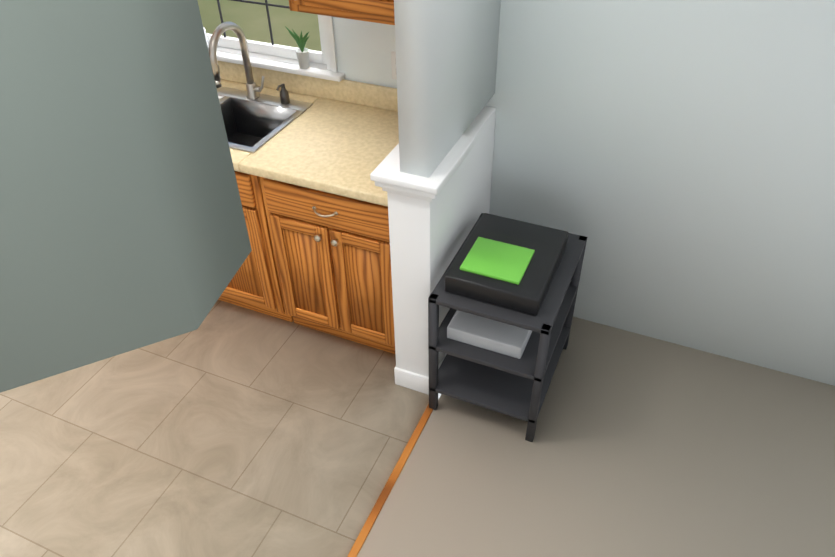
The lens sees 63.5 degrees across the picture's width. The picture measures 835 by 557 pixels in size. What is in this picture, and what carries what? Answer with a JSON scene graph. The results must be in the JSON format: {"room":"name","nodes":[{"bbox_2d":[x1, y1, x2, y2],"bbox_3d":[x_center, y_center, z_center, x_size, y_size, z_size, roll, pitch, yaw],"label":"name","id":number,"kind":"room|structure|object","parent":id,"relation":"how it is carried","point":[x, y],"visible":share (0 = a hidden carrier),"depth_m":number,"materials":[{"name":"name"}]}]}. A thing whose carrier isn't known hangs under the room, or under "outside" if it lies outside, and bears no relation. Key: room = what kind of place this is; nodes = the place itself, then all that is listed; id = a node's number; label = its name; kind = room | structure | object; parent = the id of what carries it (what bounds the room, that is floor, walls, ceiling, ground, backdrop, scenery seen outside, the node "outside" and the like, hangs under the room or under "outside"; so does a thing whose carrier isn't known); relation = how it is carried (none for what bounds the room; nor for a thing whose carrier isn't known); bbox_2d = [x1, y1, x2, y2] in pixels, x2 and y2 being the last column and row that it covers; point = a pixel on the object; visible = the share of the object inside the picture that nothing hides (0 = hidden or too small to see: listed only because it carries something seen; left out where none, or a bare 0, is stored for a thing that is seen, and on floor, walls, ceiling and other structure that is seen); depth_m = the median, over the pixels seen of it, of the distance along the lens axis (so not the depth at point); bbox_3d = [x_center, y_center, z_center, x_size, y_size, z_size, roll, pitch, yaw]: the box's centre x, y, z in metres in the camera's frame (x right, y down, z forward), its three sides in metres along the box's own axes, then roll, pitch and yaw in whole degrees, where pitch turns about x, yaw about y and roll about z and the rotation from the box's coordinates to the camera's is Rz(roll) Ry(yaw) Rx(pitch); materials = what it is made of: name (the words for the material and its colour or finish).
{"room":"kitchen","nodes":[
{"label":"kitchen","id":0,"kind":"room"},
{"bbox_2d":[0,0,251,392],"bbox_3d":[-0.398,-0.160,0.614,0.245,0.577,0.412,15,43,18],"label":"wall","id":1,"kind":"structure","parent":0,"point":[123,227],"depth_m":0.67,"materials":[{"name":"grey paint"}]},
{"bbox_2d":[0,300,428,556],"bbox_3d":[-3.297,1.184,2.171,5.400,0.050,6.120,15,43,18],"label":"floor","id":2,"kind":"structure","parent":0,"point":[225,429],"depth_m":2.69,"materials":[{"name":"tile"}]},
{"bbox_2d":[218,171,293,321],"bbox_3d":[-0.909,-0.357,3.239,0.850,0.870,0.648,15,43,18],"label":"base cabinet","id":3,"kind":"object","parent":2,"relation":"on","point":[254,284],"visible":0.15,"depth_m":2.98,"materials":[{"name":"brown wood"}]},
{"bbox_2d":[218,61,398,206],"bbox_3d":[-1.298,-0.851,3.047,2.918,0.140,0.642,15,43,18],"label":"countertop","id":4,"kind":"structure","parent":3,"relation":"on","point":[340,138],"depth_m":2.74,"materials":[{"name":"laminate"}]},
{"bbox_2d":[209,22,264,98],"bbox_3d":[-0.757,-0.889,2.836,0.111,0.361,0.259,15,43,18],"label":"faucet","id":5,"kind":"object","parent":4,"relation":"on","point":[253,89],"visible":0.96,"depth_m":2.81,"materials":[{"name":"silver metal"}]},
{"bbox_2d":[217,86,312,152],"bbox_3d":[-0.913,-0.662,2.988,0.790,0.179,0.460,15,43,18],"label":"sink","id":6,"kind":"object","parent":4,"relation":"in","point":[252,125],"visible":0.38,"depth_m":3.03,"materials":[{"name":"silver metal"}]},
{"bbox_2d":[276,84,289,104],"bbox_3d":[-0.588,-0.803,2.937,0.042,0.092,0.068,15,43,18],"label":"bottle","id":7,"kind":"object","parent":6,"relation":"on","point":[284,97],"visible":1,"depth_m":2.94,"materials":[{"name":"grey metal"}]},
{"bbox_2d":[259,177,394,353],"bbox_3d":[-0.233,-0.177,3.009,0.603,0.870,0.648,15,43,18],"label":"base cabinet","id":8,"kind":"object","parent":2,"relation":"on","point":[332,256],"visible":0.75,"depth_m":2.76,"materials":[{"name":"brown wood"}]},
{"bbox_2d":[370,106,495,394],"bbox_3d":[0.106,-0.130,2.798,0.240,1.060,0.740,15,43,18],"label":"half wall","id":9,"kind":"structure","parent":0,"point":[434,217],"depth_m":2.52,"materials":[{"name":"white"}]},
{"bbox_2d":[394,0,500,177],"bbox_3d":[0.116,-1.076,2.026,0.103,1.380,0.688,15,43,18],"label":"wall","id":10,"kind":"structure","parent":0,"point":[446,58],"depth_m":2.14,"materials":[{"name":"white paint"}]},
{"bbox_2d":[330,0,834,385],"bbox_3d":[-0.977,-1.246,3.078,7.900,2.440,0.120,15,43,18],"label":"wall","id":11,"kind":"structure","parent":0,"point":[673,161],"depth_m":2.59,"materials":[{"name":"white paint"}]},
{"bbox_2d":[206,0,344,81],"bbox_3d":[-0.789,-1.384,2.819,1.050,0.950,0.166,15,43,18],"label":"window","id":12,"kind":"structure","parent":11,"relation":"in","point":[280,58],"depth_m":3.00,"materials":[{"name":"white wood"}]},
{"bbox_2d":[203,27,208,49],"bbox_3d":[-1.002,-1.134,3.075,0.060,0.192,0.073,15,43,18],"label":"soap dispenser","id":13,"kind":"object","parent":12,"relation":"on","point":[206,38],"visible":0.04,"depth_m":3.10,"materials":[{"name":"grey"}]},
{"bbox_2d":[285,26,308,68],"bbox_3d":[-0.505,-0.997,2.909,0.122,0.182,0.074,15,43,18],"label":"plant pot","id":14,"kind":"object","parent":12,"relation":"on","point":[302,52],"visible":1,"depth_m":2.91,"materials":[{"name":"grey"}]},
{"bbox_2d":[289,0,394,24],"bbox_3d":[-0.177,-1.287,2.244,0.564,0.762,0.357,15,43,18],"label":"upper cabinet","id":15,"kind":"object","parent":11,"relation":"attached to","point":[379,11],"visible":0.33,"depth_m":2.37,"materials":[{"name":"brown wood"}]},
{"bbox_2d":[391,51,396,79],"bbox_3d":[-0.074,-0.875,2.787,0.072,0.118,0.008,15,43,18],"label":"electrical outlet","id":16,"kind":"object","parent":11,"relation":"attached to","point":[393,62],"visible":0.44,"depth_m":2.79,"materials":[{"name":"white plastic"}]},
{"bbox_2d":[347,317,834,556],"bbox_3d":[0.328,2.148,0.934,2.500,0.059,6.120,15,43,18],"label":"floor carpet","id":17,"kind":"object","parent":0,"point":[640,445],"visible":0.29,"depth_m":2.58,"materials":[{"name":"beige carpet"}]},
{"bbox_2d":[428,213,586,441],"bbox_3d":[0.361,0.153,2.722,0.445,0.707,0.580,15,43,18],"label":"media stand","id":18,"kind":"object","parent":17,"relation":"on","point":[505,290],"visible":1,"depth_m":2.53,"materials":[{"name":"grey"}]},
{"label":"outside","id":19,"kind":"structure","parent":0,"visible":0},
{"bbox_2d":[197,0,321,51],"bbox_3d":[-2.583,-28.739,38.086,85.000,0.300,79.500,15,43,18],"label":"ground","id":20,"kind":"structure","parent":19,"point":[250,20],"depth_m":6.57,"materials":[{"name":"green plant"}]}
]}

